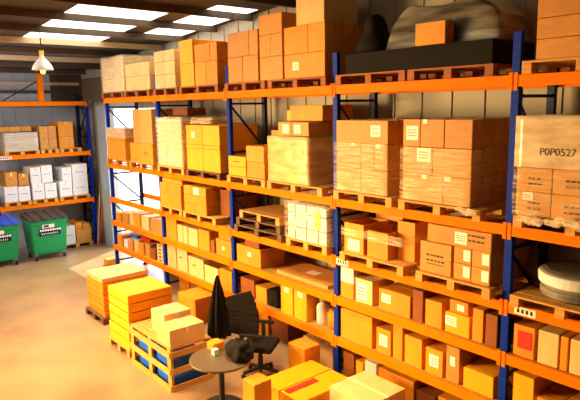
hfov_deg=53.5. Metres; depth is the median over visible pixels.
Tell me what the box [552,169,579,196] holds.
carton
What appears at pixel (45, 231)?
wheelie bin
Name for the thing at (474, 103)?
wall
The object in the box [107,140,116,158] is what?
carton
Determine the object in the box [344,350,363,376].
carton
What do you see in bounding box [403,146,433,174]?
carton
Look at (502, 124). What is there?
carton
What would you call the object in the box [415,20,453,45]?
carton
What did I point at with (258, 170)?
carton
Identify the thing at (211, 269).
carton
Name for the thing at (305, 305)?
carton
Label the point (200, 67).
carton
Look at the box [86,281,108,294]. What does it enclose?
carton
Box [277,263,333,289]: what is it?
carton
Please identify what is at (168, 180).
carton
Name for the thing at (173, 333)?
carton
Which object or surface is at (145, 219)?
carton
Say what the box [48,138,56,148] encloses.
carton
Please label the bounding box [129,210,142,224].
carton
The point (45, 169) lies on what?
carton
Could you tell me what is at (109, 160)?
pallet
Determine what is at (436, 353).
carton
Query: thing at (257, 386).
carton
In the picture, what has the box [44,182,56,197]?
carton
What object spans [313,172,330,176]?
carton
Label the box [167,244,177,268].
carton
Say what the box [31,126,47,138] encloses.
carton
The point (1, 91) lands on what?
trim
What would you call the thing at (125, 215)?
carton
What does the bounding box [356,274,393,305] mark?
carton
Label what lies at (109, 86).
carton
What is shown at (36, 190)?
carton
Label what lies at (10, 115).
wall
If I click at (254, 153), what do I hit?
carton
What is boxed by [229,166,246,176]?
carton
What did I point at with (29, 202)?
pallet
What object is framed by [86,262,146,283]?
carton
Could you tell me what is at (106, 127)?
wrap
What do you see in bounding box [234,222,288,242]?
pallet
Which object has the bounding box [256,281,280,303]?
carton
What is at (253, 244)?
carton
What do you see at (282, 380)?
carton
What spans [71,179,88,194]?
carton
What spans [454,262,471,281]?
carton
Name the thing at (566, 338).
carton
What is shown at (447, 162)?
carton
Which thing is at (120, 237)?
carton
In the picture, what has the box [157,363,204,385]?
tray
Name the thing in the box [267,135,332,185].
wrap
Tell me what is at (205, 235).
carton
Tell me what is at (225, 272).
carton
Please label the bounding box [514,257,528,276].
carton
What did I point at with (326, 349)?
carton
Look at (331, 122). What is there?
carton
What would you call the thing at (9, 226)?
wheelie bin
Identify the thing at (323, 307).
canister
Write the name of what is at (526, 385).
carton
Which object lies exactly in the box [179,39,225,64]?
carton
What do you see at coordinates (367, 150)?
carton
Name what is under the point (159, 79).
carton
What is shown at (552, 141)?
carton
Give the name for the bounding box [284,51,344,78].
carton
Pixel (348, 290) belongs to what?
carton
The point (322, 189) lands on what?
pallet
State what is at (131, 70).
carton
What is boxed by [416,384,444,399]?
carton
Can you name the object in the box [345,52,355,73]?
carton
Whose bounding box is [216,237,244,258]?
carton
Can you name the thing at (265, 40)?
carton
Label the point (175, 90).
pallet
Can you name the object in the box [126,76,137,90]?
carton
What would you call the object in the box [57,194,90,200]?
pallet
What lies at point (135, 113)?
carton
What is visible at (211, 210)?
carton
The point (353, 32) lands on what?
carton
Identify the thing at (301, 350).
carton
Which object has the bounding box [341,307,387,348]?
carton
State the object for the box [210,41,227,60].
carton
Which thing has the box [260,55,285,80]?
carton
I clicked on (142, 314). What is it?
carton
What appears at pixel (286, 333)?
carton
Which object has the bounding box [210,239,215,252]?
carton
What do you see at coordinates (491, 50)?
case
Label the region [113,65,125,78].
carton
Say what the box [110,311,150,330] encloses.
carton
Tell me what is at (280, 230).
pallet
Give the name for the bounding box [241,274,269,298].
carton
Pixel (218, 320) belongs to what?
parasol
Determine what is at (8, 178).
carton
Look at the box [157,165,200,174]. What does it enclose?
pallet
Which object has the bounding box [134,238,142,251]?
carton
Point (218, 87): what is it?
pallet
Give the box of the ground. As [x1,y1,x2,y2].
[117,162,159,232]
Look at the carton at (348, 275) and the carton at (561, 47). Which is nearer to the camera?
the carton at (561, 47)
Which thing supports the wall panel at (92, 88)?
attached to the wall at (474, 103)
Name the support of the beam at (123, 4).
attached to the wall at (474, 103)
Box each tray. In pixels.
[138,336,164,354]
[139,352,165,370]
[157,344,195,367]
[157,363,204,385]
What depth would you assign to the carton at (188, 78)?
10.92 m
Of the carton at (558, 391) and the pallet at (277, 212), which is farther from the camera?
the pallet at (277, 212)
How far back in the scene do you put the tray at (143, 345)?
9.14 m
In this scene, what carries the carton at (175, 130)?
on the carton at (182, 137)
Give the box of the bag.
[224,337,254,362]
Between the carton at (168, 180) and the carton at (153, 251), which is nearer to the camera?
the carton at (168, 180)
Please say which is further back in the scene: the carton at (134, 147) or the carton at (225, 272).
the carton at (134, 147)
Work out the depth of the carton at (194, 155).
11.07 m
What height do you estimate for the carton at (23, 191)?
0.420 m
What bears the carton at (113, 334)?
on the pallet at (121, 347)
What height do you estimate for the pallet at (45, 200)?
0.115 m
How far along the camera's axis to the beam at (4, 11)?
10.32 m
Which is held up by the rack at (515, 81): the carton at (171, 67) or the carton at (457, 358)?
the carton at (457, 358)
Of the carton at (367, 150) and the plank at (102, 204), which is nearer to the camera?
the carton at (367, 150)
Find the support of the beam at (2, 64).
attached to the wall at (474, 103)
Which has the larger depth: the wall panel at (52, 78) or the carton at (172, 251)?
the wall panel at (52, 78)
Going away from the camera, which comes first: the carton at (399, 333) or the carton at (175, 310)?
the carton at (399, 333)
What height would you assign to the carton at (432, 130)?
0.334 m
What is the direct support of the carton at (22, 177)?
on the carton at (23, 191)
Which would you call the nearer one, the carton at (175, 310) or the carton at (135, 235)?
the carton at (175, 310)
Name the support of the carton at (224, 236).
on the carton at (223, 247)
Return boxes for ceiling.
[0,0,277,69]
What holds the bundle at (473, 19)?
on the case
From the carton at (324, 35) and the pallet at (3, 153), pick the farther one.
the pallet at (3, 153)
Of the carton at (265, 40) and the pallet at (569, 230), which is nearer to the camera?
the pallet at (569, 230)
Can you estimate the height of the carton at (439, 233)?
0.219 m
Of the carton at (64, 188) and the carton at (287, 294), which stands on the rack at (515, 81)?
the carton at (287, 294)
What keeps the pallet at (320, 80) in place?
on the rack at (515, 81)
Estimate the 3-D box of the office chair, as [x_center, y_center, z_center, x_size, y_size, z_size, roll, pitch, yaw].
[-0.558,2.045,8.802,0.832,1.343,0.670,1,10,15]
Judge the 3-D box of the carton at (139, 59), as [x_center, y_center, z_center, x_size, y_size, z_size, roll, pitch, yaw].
[-3.651,-3.250,13.519,0.844,0.219,0.614,-9,12,-39]
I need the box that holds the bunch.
[518,216,579,227]
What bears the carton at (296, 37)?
on the carton at (320, 63)
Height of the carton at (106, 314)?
0.098 m
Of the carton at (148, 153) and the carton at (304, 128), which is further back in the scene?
the carton at (148, 153)
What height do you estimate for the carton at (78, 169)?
0.478 m
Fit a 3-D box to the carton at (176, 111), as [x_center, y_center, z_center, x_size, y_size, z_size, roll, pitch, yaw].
[-2.117,-1.865,12.094,0.450,0.152,0.604,-9,12,-39]
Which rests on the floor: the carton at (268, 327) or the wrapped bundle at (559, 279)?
the carton at (268, 327)
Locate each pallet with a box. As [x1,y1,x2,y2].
[0,150,39,155]
[1,200,31,206]
[31,197,57,203]
[39,148,58,153]
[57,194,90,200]
[58,147,81,152]
[67,241,92,246]
[85,306,109,324]
[102,91,134,97]
[106,158,139,165]
[109,336,146,357]
[124,89,163,96]
[129,161,168,169]
[153,87,214,94]
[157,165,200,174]
[159,205,192,216]
[179,84,260,93]
[183,211,245,225]
[186,169,239,180]
[225,81,307,90]
[227,175,284,187]
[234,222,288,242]
[236,215,287,234]
[239,204,287,225]
[267,180,344,196]
[268,76,356,88]
[286,237,344,255]
[333,189,413,207]
[335,70,444,84]
[340,250,419,276]
[398,198,505,221]
[407,63,537,80]
[415,269,532,299]
[509,282,579,319]
[513,214,579,236]
[521,57,579,73]
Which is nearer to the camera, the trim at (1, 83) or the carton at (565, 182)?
the carton at (565, 182)
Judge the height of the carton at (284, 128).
0.209 m
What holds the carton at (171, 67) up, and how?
on the carton at (171, 80)
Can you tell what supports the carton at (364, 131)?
on the carton at (348, 154)
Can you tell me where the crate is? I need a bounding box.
[129,318,213,392]
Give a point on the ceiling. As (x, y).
(40, 5)
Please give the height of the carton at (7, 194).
0.440 m
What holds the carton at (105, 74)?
on the carton at (109, 86)
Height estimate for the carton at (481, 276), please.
0.194 m
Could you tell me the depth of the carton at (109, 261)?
15.32 m
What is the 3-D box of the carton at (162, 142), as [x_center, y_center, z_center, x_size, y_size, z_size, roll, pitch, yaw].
[-2.339,-1.280,12.264,0.830,0.309,0.406,-9,12,-39]
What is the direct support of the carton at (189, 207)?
on the pallet at (216, 219)
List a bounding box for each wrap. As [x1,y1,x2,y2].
[0,131,38,151]
[100,54,153,91]
[106,127,131,137]
[156,116,217,166]
[190,117,238,123]
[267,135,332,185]
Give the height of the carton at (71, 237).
0.560 m
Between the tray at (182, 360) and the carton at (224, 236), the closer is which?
the tray at (182, 360)
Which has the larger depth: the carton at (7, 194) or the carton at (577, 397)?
the carton at (7, 194)
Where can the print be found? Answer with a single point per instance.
(524, 337)
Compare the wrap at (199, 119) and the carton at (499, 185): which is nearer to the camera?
the carton at (499, 185)
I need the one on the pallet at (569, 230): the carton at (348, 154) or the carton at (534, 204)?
the carton at (534, 204)
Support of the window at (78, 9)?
attached to the ceiling
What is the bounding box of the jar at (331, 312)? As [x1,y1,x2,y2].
[328,306,333,329]
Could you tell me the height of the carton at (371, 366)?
0.460 m
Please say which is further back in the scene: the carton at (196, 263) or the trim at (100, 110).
the trim at (100, 110)
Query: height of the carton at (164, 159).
0.359 m
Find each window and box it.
[23,4,167,40]
[146,5,256,35]
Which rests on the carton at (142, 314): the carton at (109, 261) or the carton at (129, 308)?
the carton at (129, 308)
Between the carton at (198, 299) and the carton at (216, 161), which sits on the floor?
the carton at (198, 299)
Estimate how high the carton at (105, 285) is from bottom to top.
0.098 m
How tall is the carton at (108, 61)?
0.219 m
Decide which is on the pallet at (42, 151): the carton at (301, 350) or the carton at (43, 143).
the carton at (43, 143)
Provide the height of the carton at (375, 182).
0.329 m
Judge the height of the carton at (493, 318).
0.382 m
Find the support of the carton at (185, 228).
on the rack at (515, 81)
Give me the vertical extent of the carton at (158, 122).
0.299 m
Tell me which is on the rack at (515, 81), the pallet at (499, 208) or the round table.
the pallet at (499, 208)
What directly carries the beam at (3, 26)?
attached to the wall at (474, 103)
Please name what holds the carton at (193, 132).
on the carton
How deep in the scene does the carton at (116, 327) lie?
9.79 m
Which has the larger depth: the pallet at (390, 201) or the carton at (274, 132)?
the carton at (274, 132)
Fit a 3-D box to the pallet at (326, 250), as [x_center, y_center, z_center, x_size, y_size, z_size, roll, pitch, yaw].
[0.609,0.649,9.083,0.970,0.128,0.930,-9,12,-39]
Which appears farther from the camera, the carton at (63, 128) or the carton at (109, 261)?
the carton at (63, 128)
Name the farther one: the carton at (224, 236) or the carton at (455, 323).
the carton at (224, 236)
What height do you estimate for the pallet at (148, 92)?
0.128 m
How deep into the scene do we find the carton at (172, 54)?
11.32 m
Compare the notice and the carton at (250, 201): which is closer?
the carton at (250, 201)
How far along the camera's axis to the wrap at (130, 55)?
13.33 m
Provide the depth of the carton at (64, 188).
17.05 m
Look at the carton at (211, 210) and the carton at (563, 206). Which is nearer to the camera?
the carton at (563, 206)
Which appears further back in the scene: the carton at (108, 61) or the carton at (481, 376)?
the carton at (108, 61)
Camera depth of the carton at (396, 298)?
7.73 m
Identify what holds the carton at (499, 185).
on the pallet at (499, 208)
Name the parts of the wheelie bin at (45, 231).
lid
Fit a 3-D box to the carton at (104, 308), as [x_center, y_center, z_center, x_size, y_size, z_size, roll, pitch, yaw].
[-3.493,2.014,11.686,0.931,0.098,0.835,-9,12,-39]
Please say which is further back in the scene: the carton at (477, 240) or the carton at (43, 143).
the carton at (43, 143)
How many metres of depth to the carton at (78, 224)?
17.50 m
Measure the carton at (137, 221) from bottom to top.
0.342 m
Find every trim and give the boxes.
[0,82,78,85]
[0,90,78,92]
[96,102,160,246]
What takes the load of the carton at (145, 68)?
on the carton at (144, 82)
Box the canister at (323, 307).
[317,298,329,324]
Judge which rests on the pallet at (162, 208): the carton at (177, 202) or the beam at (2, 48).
the carton at (177, 202)
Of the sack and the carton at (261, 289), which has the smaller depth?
the sack
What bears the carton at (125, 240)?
on the rack at (515, 81)
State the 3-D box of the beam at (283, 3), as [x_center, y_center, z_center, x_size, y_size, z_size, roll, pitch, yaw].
[-3.790,-2.814,6.785,10.100,0.118,0.080,-9,12,-39]
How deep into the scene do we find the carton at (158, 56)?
11.71 m
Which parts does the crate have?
post, post, rail, rail, post, rail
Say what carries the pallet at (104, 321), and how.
on the floor
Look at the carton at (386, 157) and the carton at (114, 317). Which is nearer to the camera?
the carton at (386, 157)
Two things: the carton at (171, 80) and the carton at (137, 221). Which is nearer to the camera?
the carton at (171, 80)
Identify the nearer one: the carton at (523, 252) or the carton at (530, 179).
the carton at (530, 179)
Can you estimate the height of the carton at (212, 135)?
0.367 m
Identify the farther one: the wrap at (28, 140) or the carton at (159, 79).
the wrap at (28, 140)
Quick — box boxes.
[288,201,365,245]
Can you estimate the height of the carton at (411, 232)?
0.520 m
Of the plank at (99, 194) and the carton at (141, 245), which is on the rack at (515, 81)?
the carton at (141, 245)
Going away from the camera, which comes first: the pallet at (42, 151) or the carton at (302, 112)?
the carton at (302, 112)
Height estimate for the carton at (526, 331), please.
0.362 m
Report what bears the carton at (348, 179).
on the pallet at (390, 201)
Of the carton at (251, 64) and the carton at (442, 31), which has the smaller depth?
the carton at (442, 31)
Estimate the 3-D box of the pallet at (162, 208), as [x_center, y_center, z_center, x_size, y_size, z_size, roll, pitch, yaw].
[-2.145,0.168,12.357,0.950,0.128,0.960,-9,12,-39]
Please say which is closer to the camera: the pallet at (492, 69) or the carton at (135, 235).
the pallet at (492, 69)
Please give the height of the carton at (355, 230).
0.420 m
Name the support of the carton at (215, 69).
on the pallet at (218, 87)
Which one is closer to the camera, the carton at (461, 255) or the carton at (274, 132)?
the carton at (461, 255)
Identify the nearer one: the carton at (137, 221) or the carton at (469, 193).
the carton at (469, 193)
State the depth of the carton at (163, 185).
12.21 m
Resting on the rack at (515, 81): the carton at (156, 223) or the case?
the carton at (156, 223)
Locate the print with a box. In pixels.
[517,330,531,350]
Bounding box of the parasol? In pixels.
[207,275,230,339]
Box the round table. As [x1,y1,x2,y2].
[189,345,251,399]
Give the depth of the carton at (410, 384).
7.81 m
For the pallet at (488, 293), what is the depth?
6.78 m
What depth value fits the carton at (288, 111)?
9.28 m
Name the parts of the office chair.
backrest, leg, armrest, seat, arm post, armrest, leg, leg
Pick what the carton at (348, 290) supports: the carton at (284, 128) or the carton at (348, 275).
the carton at (348, 275)
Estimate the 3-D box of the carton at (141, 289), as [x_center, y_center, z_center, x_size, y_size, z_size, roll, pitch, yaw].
[-2.618,1.559,10.018,0.810,0.142,0.814,-9,12,-39]
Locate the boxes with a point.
(312, 222)
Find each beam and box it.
[0,7,217,32]
[0,23,186,41]
[0,35,160,49]
[0,46,137,56]
[0,54,101,62]
[0,62,99,68]
[0,68,84,73]
[41,0,253,20]
[233,0,295,7]
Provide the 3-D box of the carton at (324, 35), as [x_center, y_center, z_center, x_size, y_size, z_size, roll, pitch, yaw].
[0.523,-2.330,8.262,0.396,0.399,0.358,-9,12,-39]
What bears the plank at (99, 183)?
on the floor
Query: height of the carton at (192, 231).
0.370 m
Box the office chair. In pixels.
[226,291,279,378]
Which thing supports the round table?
on the floor
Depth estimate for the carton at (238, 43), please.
9.57 m
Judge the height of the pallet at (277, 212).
0.128 m
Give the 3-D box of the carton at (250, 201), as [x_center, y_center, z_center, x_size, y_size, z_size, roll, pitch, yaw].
[-0.988,0.036,11.062,0.540,0.502,0.464,-9,12,-39]
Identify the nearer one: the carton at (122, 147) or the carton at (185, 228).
the carton at (185, 228)
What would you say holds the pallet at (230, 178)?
on the rack at (515, 81)
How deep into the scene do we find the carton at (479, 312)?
6.74 m
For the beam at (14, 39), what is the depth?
12.52 m
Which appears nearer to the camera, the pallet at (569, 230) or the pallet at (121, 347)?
the pallet at (569, 230)
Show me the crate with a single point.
(145, 327)
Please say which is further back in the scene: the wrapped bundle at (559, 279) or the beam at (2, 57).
the beam at (2, 57)
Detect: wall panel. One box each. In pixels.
[49,75,80,100]
[81,76,134,100]
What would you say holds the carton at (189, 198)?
on the carton at (189, 207)
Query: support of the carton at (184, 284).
on the floor
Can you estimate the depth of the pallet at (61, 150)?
17.03 m
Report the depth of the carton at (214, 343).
8.12 m
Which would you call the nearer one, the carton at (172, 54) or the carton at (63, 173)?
the carton at (172, 54)
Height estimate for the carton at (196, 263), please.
0.400 m
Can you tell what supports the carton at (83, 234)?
on the pallet
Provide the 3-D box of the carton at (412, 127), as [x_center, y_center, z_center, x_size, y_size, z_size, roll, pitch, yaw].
[1.842,-0.877,7.335,0.934,0.334,0.263,-9,12,-39]
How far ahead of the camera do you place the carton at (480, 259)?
6.50 m
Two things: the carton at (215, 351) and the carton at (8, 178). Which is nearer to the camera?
the carton at (215, 351)
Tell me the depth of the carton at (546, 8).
5.54 m
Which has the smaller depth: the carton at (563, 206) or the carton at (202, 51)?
the carton at (563, 206)
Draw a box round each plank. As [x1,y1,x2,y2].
[97,194,99,243]
[98,183,99,242]
[100,204,102,243]
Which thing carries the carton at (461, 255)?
on the carton at (461, 271)
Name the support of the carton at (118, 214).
on the rack at (515, 81)
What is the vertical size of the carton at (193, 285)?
0.462 m
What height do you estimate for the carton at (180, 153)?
0.359 m
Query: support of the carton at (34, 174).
on the carton at (36, 190)
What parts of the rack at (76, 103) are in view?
post, post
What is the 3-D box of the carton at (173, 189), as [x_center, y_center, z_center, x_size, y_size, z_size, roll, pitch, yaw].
[-2.086,-0.249,12.133,0.805,0.239,0.556,-9,12,-39]
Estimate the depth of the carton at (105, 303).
11.26 m
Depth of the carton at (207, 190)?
11.09 m
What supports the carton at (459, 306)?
on the carton at (455, 323)
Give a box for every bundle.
[386,0,533,49]
[538,260,579,305]
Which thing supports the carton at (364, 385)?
on the floor
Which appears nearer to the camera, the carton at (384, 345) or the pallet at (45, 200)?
the carton at (384, 345)
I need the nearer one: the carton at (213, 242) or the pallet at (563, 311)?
the pallet at (563, 311)
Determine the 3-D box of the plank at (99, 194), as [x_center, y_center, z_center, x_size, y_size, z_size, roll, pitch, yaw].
[-5.863,0.591,17.623,0.178,1.523,0.050,-4,10,-20]
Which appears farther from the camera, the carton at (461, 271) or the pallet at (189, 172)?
the pallet at (189, 172)
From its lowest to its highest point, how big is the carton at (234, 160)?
0.177 m
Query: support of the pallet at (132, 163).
on the rack at (515, 81)
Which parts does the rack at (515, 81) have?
post, post, post, post, post, post, post, post, post, post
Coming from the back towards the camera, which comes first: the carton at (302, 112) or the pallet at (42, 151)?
the pallet at (42, 151)
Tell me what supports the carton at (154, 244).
on the rack at (515, 81)
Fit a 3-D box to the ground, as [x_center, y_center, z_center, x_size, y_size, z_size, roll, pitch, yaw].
[18.971,-1.590,34.245,58.800,0.230,120.000,-9,12,-39]
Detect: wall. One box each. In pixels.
[0,72,91,247]
[80,0,579,399]
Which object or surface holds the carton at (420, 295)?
on the rack at (515, 81)
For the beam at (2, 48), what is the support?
attached to the wall at (474, 103)
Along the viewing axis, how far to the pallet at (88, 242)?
17.50 m
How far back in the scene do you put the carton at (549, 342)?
6.11 m
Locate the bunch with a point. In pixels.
(533, 222)
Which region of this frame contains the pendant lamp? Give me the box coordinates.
[32,33,53,73]
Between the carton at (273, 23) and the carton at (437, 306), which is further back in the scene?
the carton at (273, 23)
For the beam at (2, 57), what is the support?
attached to the wall at (474, 103)
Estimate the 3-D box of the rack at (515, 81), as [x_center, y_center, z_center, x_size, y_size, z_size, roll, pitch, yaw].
[0.118,0.133,9.666,0.938,4.820,13.660,-9,12,-39]
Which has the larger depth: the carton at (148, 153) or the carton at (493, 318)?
the carton at (148, 153)
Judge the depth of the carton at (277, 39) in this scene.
8.80 m
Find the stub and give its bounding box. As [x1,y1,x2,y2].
[4,73,43,101]
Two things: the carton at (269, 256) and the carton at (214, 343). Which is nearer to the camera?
the carton at (214, 343)
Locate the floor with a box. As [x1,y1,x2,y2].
[0,237,343,399]
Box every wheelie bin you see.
[0,214,19,264]
[19,208,67,260]
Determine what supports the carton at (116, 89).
on the pallet at (113, 94)
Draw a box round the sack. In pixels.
[356,14,389,52]
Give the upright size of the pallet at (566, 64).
0.128 m
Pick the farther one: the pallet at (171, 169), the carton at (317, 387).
the pallet at (171, 169)
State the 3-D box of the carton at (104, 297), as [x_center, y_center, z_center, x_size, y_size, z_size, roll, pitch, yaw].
[-3.492,1.793,11.648,0.926,0.098,0.825,-9,12,-39]
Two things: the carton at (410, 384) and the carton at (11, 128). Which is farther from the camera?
the carton at (11, 128)
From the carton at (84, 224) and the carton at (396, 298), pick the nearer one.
the carton at (396, 298)
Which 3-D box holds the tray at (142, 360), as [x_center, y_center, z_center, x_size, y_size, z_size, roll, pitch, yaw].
[-2.087,2.571,9.360,0.560,0.140,0.500,-9,12,-39]
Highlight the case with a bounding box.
[345,38,534,73]
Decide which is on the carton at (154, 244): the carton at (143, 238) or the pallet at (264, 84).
the carton at (143, 238)
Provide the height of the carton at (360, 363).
0.400 m
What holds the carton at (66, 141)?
on the pallet at (61, 150)
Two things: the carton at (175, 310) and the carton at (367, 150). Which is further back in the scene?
the carton at (175, 310)
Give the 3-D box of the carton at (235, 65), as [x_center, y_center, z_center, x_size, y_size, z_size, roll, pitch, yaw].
[-0.616,-2.244,9.980,0.810,0.419,0.428,-9,12,-39]
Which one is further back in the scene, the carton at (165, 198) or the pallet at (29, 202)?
the pallet at (29, 202)
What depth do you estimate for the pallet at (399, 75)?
7.56 m
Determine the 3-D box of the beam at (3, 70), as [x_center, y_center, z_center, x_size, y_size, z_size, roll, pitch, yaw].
[-10.195,-3.338,14.470,10.100,0.118,0.080,-9,12,-39]
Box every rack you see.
[0,94,99,243]
[103,31,579,399]
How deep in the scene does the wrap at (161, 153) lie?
11.70 m
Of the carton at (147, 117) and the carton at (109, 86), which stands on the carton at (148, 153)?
the carton at (147, 117)
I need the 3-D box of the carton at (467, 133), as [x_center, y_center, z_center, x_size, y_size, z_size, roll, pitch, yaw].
[2.091,-0.776,6.688,0.457,0.334,0.370,-9,12,-39]
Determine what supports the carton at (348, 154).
on the carton at (348, 179)
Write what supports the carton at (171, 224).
on the rack at (515, 81)
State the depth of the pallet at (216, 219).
11.04 m
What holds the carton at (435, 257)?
on the pallet at (488, 293)
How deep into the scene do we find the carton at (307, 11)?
8.24 m
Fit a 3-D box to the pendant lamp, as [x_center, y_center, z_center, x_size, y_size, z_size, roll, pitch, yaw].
[-4.951,-2.929,11.453,0.410,0.828,0.410,-9,12,-39]
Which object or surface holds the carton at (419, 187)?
on the pallet at (499, 208)
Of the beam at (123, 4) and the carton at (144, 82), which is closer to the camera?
the beam at (123, 4)
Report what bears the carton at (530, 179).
on the carton at (534, 204)
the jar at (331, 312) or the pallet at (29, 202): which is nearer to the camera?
the jar at (331, 312)
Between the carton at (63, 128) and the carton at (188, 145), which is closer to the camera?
the carton at (188, 145)
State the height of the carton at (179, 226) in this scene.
0.370 m
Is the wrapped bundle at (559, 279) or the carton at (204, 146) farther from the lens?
the carton at (204, 146)
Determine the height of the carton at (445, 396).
0.402 m
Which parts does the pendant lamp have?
lamp shade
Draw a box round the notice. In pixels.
[104,179,106,189]
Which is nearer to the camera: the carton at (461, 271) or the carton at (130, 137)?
the carton at (461, 271)
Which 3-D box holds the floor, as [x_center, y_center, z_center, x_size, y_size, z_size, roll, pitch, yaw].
[-2.624,3.227,6.552,10.400,0.200,24.600,-9,12,-39]
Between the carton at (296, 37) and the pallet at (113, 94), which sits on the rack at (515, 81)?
the pallet at (113, 94)
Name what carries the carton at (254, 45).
on the carton at (251, 64)
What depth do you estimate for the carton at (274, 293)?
9.89 m
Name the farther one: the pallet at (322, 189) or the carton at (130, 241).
the carton at (130, 241)
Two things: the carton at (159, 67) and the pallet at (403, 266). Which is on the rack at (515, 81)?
the pallet at (403, 266)
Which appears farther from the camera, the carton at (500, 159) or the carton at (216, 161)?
the carton at (216, 161)
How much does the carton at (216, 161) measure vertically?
0.417 m
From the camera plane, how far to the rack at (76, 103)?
17.19 m
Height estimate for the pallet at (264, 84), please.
0.128 m
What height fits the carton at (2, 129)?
0.149 m
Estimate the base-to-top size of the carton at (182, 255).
0.500 m
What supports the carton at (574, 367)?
on the rack at (515, 81)
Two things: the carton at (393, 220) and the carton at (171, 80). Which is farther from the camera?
the carton at (171, 80)
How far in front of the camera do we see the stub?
16.28 m
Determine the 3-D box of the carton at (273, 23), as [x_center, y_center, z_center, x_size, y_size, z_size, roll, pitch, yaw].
[-0.001,-2.767,9.139,0.808,0.299,0.578,-9,12,-39]
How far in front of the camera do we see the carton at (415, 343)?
7.54 m
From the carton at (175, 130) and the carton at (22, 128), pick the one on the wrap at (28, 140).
the carton at (22, 128)
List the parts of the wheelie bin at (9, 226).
lid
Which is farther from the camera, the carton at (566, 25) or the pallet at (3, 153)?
the pallet at (3, 153)
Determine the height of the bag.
0.300 m
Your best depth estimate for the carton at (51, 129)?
16.61 m
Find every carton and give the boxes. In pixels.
[0,126,8,131]
[0,170,17,186]
[0,185,18,202]
[3,126,19,131]
[17,171,28,185]
[17,185,30,200]
[20,126,30,131]
[22,165,40,183]
[29,183,44,199]
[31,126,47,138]
[33,163,52,182]
[38,139,48,148]
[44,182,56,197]
[47,126,56,138]
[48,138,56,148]
[49,121,72,136]
[53,165,71,180]
[53,179,72,196]
[56,136,73,147]
[63,162,86,179]
[67,222,75,244]
[69,219,81,228]
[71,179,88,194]
[75,227,91,242]
[81,221,89,227]
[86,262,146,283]
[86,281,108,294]
[87,275,146,288]
[87,287,108,300]
[88,291,109,305]
[88,297,109,311]
[89,302,109,317]
[102,57,112,67]
[102,67,112,79]
[103,79,113,92]
[104,256,120,265]
[107,128,133,140]
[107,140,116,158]
[108,276,171,303]
[108,294,171,312]
[109,302,169,322]
[109,320,145,340]
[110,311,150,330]
[110,328,139,349]
[112,55,153,66]
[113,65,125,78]
[113,78,125,91]
[116,140,133,159]
[116,209,139,221]
[117,232,133,246]
[122,210,141,223]
[124,237,133,247]
[125,63,139,77]
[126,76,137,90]
[127,238,136,250]
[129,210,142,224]
[130,143,139,161]
[130,233,142,238]
[132,109,139,142]
[133,211,152,227]
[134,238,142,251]
[137,75,154,89]
[138,109,182,143]
[138,241,148,254]
[139,61,154,75]
[139,143,158,163]
[141,213,160,230]
[141,236,156,242]
[145,241,160,256]
[149,247,157,259]
[150,217,161,234]
[151,302,190,330]
[154,51,163,62]
[154,62,165,75]
[155,75,165,88]
[157,118,187,132]
[157,315,204,348]
[158,133,167,148]
[159,148,167,165]
[160,182,167,193]
[160,193,170,206]
[162,175,200,184]
[164,49,179,61]
[164,60,180,73]
[165,73,180,87]
[166,118,216,133]
[166,217,185,240]
[167,134,186,149]
[167,149,187,167]
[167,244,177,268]
[168,183,195,196]
[170,195,184,209]
[173,108,205,114]
[177,223,190,242]
[177,248,192,272]
[178,286,211,321]
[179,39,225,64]
[179,277,190,290]
[180,63,195,86]
[183,224,196,243]
[184,183,206,193]
[184,193,219,206]
[184,202,195,212]
[186,124,225,144]
[187,144,202,148]
[187,148,203,170]
[188,226,203,247]
[188,254,215,279]
[191,184,222,196]
[191,282,199,287]
[194,42,210,62]
[195,61,206,85]
[195,205,220,215]
[198,228,218,251]
[202,124,257,145]
[203,144,257,149]
[203,148,245,172]
[204,262,226,283]
[206,60,227,84]
[207,338,223,350]
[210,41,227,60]
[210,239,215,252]
[211,348,218,355]
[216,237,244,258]
[219,232,242,240]
[219,266,245,291]
[220,188,256,216]
[227,30,249,57]
[228,57,242,82]
[228,154,246,167]
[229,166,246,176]
[237,242,283,268]
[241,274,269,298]
[243,55,259,81]
[243,372,271,399]
[245,239,271,248]
[246,144,268,162]
[247,161,268,178]
[249,29,259,54]
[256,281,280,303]
[258,311,271,334]
[259,12,296,35]
[259,34,272,57]
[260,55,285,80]
[268,285,280,308]
[268,360,329,399]
[270,32,284,55]
[271,130,277,135]
[271,317,307,343]
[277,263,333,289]
[278,121,301,135]
[280,370,347,399]
[281,285,293,316]
[284,24,309,54]
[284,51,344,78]
[287,110,290,119]
[288,337,319,367]
[290,105,352,120]
[292,121,329,135]
[294,289,329,321]
[296,0,357,25]
[303,333,347,369]
[308,21,344,51]
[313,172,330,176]
[330,121,332,134]
[330,370,404,399]
[337,119,403,144]
[337,142,361,168]
[337,166,360,192]
[341,266,367,284]
[341,281,355,299]
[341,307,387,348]
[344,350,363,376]
[345,23,363,51]
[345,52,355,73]
[345,217,388,254]
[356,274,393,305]
[356,357,368,373]
[361,144,374,169]
[361,169,402,195]
[365,359,382,375]
[367,225,397,260]
[374,144,402,170]
[376,203,414,224]
[376,323,392,356]
[379,282,417,318]
[379,365,426,399]
[393,324,412,360]
[398,219,430,261]
[403,117,461,146]
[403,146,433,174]
[403,173,443,203]
[405,332,438,368]
[413,288,438,322]
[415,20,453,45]
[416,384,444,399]
[420,239,454,276]
[421,117,486,147]
[425,294,453,328]
[426,341,447,377]
[428,215,471,244]
[433,147,493,178]
[438,392,463,399]
[443,176,492,207]
[445,118,494,148]
[445,310,472,338]
[446,344,483,384]
[450,298,478,315]
[453,218,530,252]
[454,246,472,264]
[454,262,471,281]
[463,357,514,398]
[471,265,503,286]
[472,249,503,269]
[472,305,494,342]
[485,309,522,347]
[487,117,509,146]
[492,173,507,202]
[493,146,508,174]
[513,318,548,359]
[513,369,553,399]
[514,114,579,169]
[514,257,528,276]
[515,190,552,218]
[515,245,528,259]
[517,167,554,193]
[536,35,579,59]
[537,13,579,39]
[537,324,570,367]
[537,383,577,399]
[538,0,579,18]
[551,194,579,222]
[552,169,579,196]
[559,331,579,370]
[569,334,579,375]
[569,392,579,399]
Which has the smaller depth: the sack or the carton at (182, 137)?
the sack

